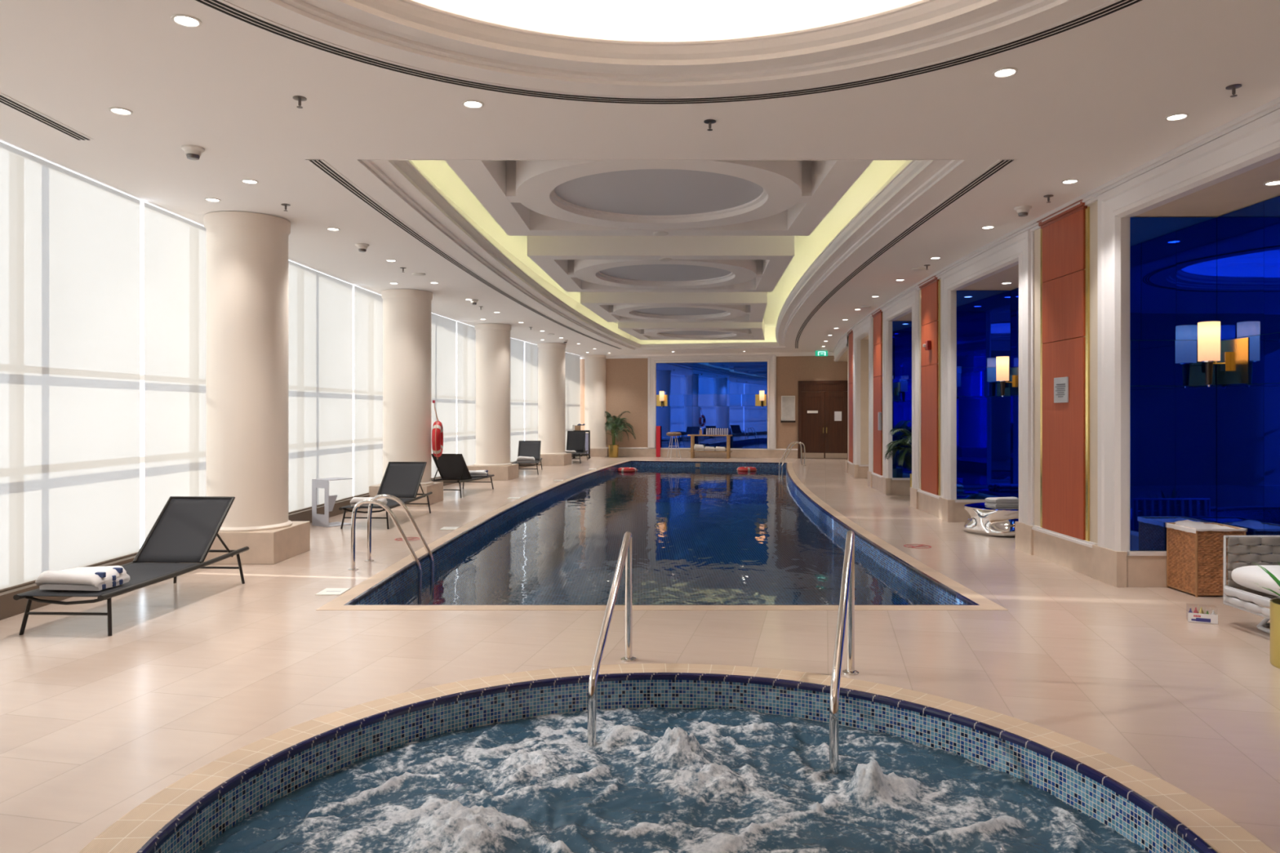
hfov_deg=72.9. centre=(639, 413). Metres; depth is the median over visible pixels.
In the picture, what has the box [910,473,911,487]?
pot
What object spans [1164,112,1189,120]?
recessed light
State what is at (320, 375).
roller blind
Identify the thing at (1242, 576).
cushion
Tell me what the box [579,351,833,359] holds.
trim
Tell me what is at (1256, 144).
trim
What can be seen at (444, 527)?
depth marker
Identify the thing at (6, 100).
ceiling vent
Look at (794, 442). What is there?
pool ladder
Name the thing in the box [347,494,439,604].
pool ladder
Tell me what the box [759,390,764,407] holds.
wall sconce
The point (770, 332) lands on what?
ceiling
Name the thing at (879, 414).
wall box
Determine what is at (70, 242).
roller blind
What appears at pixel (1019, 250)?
trim
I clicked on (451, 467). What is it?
sun lounger
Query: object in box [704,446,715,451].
folded towel
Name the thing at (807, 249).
light
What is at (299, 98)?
sprinkler
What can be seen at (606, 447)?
trim
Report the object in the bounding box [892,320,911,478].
mirror
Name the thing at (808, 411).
plate
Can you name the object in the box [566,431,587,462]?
sun lounger
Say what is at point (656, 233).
ceiling disc
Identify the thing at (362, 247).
smoke detector
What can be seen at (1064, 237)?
wood wall panel
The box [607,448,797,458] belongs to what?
baseboard
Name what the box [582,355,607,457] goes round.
column
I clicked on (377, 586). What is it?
trim
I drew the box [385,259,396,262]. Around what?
recessed light
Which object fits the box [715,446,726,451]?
folded towel
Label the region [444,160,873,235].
coffer
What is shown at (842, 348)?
trim
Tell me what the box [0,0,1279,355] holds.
ceiling
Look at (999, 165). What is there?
ceiling vent
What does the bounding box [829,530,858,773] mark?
handrail
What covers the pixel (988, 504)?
folded towel
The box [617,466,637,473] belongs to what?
life ring
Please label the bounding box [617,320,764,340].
coffer
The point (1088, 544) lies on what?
trim
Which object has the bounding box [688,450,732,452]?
shelf
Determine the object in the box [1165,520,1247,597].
side table
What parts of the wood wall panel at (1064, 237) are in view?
crown, panel, panel, panel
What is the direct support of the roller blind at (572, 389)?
hanging from the ceiling at (1090, 104)
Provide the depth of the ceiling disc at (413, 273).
13.31 m
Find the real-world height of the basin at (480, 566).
1.320 m
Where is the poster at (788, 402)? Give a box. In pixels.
[780,395,795,422]
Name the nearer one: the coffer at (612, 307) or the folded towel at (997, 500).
the folded towel at (997, 500)
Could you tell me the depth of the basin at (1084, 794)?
4.61 m
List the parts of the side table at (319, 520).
plate, plate, foot plate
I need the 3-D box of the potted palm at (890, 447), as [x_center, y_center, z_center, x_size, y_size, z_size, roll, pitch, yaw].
[5.093,0.873,16.193,1.104,1.455,1.285,0,0,0]
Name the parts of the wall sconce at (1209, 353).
stem, lamp shade, arm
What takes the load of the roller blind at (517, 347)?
hanging from the ceiling at (1090, 104)
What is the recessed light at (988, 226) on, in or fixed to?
in the ceiling at (1090, 104)
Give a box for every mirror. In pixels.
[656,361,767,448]
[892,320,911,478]
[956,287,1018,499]
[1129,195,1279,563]
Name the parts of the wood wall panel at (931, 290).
crown, panel, panel, panel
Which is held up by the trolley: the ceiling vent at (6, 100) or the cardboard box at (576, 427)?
the cardboard box at (576, 427)
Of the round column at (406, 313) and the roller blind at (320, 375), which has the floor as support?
the round column at (406, 313)
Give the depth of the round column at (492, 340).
20.75 m
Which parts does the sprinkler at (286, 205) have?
plate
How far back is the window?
9.16 m
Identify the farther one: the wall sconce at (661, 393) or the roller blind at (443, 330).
the wall sconce at (661, 393)
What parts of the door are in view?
kick plate, kick plate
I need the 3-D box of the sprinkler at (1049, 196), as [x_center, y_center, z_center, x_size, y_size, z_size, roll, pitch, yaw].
[4.040,-2.117,8.570,0.090,0.066,0.090,0,0,0]
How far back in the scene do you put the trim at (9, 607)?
7.25 m
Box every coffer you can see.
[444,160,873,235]
[527,235,794,292]
[580,292,767,322]
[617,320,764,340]
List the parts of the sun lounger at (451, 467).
backrest frame, frame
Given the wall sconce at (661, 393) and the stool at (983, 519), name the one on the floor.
the stool at (983, 519)
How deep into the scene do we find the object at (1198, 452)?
7.97 m
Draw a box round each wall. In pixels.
[580,355,847,458]
[838,158,1279,543]
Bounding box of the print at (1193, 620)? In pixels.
[1191,617,1210,622]
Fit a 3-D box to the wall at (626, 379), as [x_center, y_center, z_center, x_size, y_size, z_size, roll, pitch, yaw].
[2.956,-0.800,31.358,13.079,5.200,0.196,0,0,12]
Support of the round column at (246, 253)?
on the floor
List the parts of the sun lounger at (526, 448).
frame, backrest frame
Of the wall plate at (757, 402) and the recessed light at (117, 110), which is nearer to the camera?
the recessed light at (117, 110)
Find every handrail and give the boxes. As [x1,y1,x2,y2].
[587,531,635,746]
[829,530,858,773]
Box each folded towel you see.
[35,565,130,591]
[350,497,387,506]
[468,470,488,475]
[516,456,534,462]
[564,450,576,453]
[693,444,705,451]
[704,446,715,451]
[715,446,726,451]
[984,502,1018,507]
[985,497,1018,502]
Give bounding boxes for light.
[108,106,133,115]
[170,13,201,26]
[204,197,221,201]
[240,178,258,183]
[326,227,340,231]
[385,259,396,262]
[410,160,906,327]
[462,99,484,108]
[981,225,995,228]
[992,66,1017,77]
[1061,178,1079,183]
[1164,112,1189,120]
[1263,179,1279,185]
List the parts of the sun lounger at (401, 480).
leg, frame, leg, backrest frame, leg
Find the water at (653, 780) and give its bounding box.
[197,706,1149,852]
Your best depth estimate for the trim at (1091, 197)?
7.98 m
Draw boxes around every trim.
[0,454,573,620]
[78,663,1275,852]
[136,672,1217,852]
[268,0,1069,85]
[315,460,1008,610]
[343,460,980,605]
[357,159,965,350]
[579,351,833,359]
[605,447,797,450]
[648,354,776,448]
[832,96,1279,352]
[833,335,847,361]
[847,460,1261,563]
[853,316,872,471]
[882,288,919,488]
[941,229,1034,525]
[1097,108,1279,551]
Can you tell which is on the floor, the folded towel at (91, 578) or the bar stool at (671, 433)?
the bar stool at (671, 433)
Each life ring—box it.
[431,400,443,459]
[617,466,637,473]
[737,466,757,472]
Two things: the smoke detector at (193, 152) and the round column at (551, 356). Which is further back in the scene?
the round column at (551, 356)
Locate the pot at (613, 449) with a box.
[608,444,618,457]
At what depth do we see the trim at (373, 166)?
10.23 m
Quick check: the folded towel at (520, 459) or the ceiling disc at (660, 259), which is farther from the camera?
the folded towel at (520, 459)
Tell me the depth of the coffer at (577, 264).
13.29 m
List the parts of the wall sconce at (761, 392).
lamp shade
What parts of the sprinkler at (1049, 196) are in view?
plate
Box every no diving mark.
[394,537,419,541]
[903,544,931,548]
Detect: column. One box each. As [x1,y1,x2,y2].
[179,211,310,564]
[368,288,443,506]
[466,323,518,479]
[531,342,571,466]
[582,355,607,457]
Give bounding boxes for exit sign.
[815,350,827,355]
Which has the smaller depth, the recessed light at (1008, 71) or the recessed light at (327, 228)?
the recessed light at (1008, 71)
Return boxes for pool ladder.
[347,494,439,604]
[777,441,806,500]
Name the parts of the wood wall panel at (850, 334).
panel, panel, panel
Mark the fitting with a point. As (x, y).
(697, 464)
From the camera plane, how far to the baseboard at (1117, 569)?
9.05 m
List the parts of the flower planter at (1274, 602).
pot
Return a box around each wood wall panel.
[847,329,853,462]
[871,308,882,475]
[917,275,940,495]
[1036,199,1089,541]
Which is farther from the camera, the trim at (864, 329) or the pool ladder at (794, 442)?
the pool ladder at (794, 442)
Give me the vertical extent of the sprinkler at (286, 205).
0.066 m
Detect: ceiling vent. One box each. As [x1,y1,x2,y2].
[0,92,93,140]
[191,0,1146,105]
[306,159,621,348]
[794,159,1016,348]
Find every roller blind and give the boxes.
[0,142,140,592]
[143,202,205,540]
[288,260,353,514]
[353,285,382,497]
[431,312,456,479]
[457,321,475,466]
[510,337,524,462]
[524,342,537,440]
[564,351,580,450]
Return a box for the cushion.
[1231,565,1279,596]
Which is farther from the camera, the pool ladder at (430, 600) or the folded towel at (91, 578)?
the pool ladder at (430, 600)
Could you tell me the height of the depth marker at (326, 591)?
0.004 m
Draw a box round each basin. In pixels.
[154,680,1198,852]
[355,462,967,604]
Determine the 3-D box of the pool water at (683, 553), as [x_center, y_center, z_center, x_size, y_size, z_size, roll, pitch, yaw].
[1.146,2.950,18.147,7.159,0.001,21.831,0,0,0]
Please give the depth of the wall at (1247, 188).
8.53 m
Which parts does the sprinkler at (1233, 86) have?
plate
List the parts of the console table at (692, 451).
leg, leg, leg, leg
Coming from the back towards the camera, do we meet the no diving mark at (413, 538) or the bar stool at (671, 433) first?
the bar stool at (671, 433)
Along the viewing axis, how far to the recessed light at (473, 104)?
6.02 m
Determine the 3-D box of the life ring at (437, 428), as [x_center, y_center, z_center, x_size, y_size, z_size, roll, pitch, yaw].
[-3.600,0.297,15.399,0.166,1.054,0.728,0,0,-7]
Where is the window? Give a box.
[139,374,144,463]
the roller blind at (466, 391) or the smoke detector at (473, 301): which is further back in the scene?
the roller blind at (466, 391)
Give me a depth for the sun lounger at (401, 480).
13.44 m
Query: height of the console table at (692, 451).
0.830 m
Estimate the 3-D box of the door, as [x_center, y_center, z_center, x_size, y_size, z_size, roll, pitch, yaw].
[6.487,0.230,30.454,1.835,2.740,0.098,0,0,12]
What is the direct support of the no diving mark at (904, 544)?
on the floor
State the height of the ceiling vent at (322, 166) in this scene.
0.027 m
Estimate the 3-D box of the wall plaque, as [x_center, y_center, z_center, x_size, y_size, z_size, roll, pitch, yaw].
[4.410,-0.242,9.080,0.016,0.265,0.300,0,0,1]
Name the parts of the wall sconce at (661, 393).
lamp shade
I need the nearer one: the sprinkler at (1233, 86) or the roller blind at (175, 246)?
the sprinkler at (1233, 86)
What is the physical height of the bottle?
0.109 m
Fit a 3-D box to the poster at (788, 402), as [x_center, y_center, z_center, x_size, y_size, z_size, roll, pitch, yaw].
[5.250,-0.145,30.738,0.524,0.950,0.059,0,0,12]
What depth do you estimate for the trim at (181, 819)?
4.37 m
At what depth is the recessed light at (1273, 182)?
6.81 m
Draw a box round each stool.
[666,431,681,457]
[963,502,1018,537]
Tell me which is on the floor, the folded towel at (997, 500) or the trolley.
the trolley
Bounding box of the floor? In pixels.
[0,456,1279,852]
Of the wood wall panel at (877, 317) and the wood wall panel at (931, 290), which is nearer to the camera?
the wood wall panel at (931, 290)
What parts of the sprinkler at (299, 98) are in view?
plate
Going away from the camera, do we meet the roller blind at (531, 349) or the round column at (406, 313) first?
the round column at (406, 313)
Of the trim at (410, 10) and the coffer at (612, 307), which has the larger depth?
the coffer at (612, 307)
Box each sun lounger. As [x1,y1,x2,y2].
[13,496,248,635]
[338,462,432,528]
[431,453,494,497]
[512,440,542,475]
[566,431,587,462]
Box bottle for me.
[1199,607,1204,613]
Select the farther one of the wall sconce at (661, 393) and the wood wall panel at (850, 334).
the wall sconce at (661, 393)
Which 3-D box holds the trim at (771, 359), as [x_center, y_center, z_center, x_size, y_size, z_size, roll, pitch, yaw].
[2.562,-0.435,31.310,4.666,3.410,0.103,0,0,12]
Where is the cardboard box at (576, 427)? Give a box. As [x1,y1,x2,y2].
[574,425,580,430]
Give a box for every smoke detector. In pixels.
[181,144,204,159]
[355,243,368,252]
[469,299,478,304]
[1013,205,1031,217]
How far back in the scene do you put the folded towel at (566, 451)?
27.71 m
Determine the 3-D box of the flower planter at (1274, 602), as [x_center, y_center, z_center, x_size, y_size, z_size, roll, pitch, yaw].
[4.235,1.246,5.445,0.706,0.708,0.529,0,0,26]
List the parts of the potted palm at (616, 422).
stem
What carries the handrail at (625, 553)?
on the floor
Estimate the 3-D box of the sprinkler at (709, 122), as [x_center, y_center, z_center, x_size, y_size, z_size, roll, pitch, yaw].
[0.515,-2.117,6.380,0.090,0.066,0.090,0,0,0]
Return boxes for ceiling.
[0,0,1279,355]
[314,0,1022,71]
[376,160,945,348]
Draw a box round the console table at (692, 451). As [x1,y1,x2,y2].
[687,434,732,458]
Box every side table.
[311,477,353,527]
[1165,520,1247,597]
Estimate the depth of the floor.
5.73 m
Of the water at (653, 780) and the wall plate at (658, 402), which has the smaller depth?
the water at (653, 780)
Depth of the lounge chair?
6.52 m
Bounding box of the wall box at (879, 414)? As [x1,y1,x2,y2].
[877,412,881,430]
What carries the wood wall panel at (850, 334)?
attached to the wall at (1247, 188)
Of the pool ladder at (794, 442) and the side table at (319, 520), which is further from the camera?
the pool ladder at (794, 442)
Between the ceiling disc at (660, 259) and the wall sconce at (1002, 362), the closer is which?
the wall sconce at (1002, 362)
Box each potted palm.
[604,411,635,457]
[884,428,911,487]
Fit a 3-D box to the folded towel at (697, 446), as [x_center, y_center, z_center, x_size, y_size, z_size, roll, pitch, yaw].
[2.130,1.222,30.926,0.374,0.250,0.395,0,0,12]
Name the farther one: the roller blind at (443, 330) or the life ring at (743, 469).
the life ring at (743, 469)
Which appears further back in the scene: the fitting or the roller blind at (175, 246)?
the fitting
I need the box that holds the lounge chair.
[1222,535,1279,633]
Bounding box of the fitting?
[695,462,700,466]
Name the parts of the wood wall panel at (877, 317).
crown, panel, panel, panel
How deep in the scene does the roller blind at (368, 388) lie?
15.14 m
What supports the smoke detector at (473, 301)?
attached to the ceiling at (1090, 104)
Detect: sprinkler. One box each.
[280,203,290,211]
[293,95,306,108]
[703,119,715,130]
[1043,194,1053,202]
[1225,84,1241,97]
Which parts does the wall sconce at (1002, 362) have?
stem, lamp shade, arm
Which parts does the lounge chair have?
leg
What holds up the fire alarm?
attached to the wood wall panel at (931, 290)
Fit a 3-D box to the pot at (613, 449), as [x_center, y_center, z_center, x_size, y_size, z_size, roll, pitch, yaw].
[-0.960,1.375,31.450,0.342,0.450,0.342,0,0,-22]
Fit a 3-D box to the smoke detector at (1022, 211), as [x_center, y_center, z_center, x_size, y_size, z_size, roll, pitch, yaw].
[4.000,-2.104,9.050,0.170,0.092,0.170,0,0,0]
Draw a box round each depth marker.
[315,588,350,595]
[440,526,459,529]
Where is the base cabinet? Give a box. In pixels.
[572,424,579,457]
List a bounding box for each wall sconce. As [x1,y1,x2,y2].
[659,391,664,407]
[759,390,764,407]
[995,355,1015,397]
[1197,320,1230,387]
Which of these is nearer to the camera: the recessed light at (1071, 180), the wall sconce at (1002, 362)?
the recessed light at (1071, 180)
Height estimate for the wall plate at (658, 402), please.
0.410 m
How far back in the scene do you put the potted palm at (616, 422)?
31.32 m
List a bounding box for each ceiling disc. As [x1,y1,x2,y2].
[412,272,425,275]
[653,231,668,235]
[658,257,671,261]
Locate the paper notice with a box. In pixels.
[834,411,841,421]
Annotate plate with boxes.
[656,395,667,405]
[755,394,766,405]
[807,410,817,413]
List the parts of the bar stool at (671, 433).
seat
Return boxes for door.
[798,380,847,458]
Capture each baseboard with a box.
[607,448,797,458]
[845,460,1272,597]
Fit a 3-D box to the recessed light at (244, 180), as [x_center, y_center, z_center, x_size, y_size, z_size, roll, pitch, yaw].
[-3.616,-2.146,8.030,0.150,0.008,0.150,0,0,0]
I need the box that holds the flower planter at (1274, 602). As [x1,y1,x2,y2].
[1253,561,1279,668]
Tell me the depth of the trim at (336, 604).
7.36 m
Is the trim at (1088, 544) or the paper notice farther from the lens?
the paper notice
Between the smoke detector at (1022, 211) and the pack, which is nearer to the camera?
the pack
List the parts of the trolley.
panel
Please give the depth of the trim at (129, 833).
4.05 m
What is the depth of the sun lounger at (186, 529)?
7.61 m
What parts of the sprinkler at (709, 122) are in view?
plate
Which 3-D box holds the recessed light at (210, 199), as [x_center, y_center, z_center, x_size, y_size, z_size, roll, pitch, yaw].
[-4.300,-2.146,8.720,0.150,0.008,0.150,0,0,0]
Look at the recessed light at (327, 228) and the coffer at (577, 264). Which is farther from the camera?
the coffer at (577, 264)
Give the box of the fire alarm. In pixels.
[923,340,930,350]
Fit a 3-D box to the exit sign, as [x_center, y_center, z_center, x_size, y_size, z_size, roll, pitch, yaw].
[6.200,-2.046,29.597,0.420,0.192,0.046,0,0,0]
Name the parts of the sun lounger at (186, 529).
leg, leg, frame, leg, backrest frame, leg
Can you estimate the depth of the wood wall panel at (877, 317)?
17.94 m
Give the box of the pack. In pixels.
[1187,607,1217,624]
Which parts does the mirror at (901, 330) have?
pane, pane, pane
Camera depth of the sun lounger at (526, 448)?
24.04 m
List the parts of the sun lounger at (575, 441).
backrest frame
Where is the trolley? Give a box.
[572,430,590,458]
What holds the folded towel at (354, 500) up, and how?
on the sun lounger at (401, 480)
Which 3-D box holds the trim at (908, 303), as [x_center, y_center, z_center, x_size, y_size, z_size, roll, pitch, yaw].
[4.808,-0.425,15.938,0.155,3.410,2.850,0,0,5]
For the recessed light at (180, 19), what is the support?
in the ceiling at (1090, 104)
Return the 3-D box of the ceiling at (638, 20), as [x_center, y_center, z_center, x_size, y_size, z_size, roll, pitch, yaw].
[0.150,-2.595,3.250,5.300,0.790,5.300,0,0,0]
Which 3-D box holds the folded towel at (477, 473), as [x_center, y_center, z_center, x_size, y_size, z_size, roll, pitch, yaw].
[-3.362,1.232,17.889,0.433,0.120,0.352,0,0,-6]
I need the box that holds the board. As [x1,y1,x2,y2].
[656,426,660,457]
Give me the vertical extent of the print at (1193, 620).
0.026 m
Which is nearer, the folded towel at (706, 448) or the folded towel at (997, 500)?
the folded towel at (997, 500)
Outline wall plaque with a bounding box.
[1053,377,1068,403]

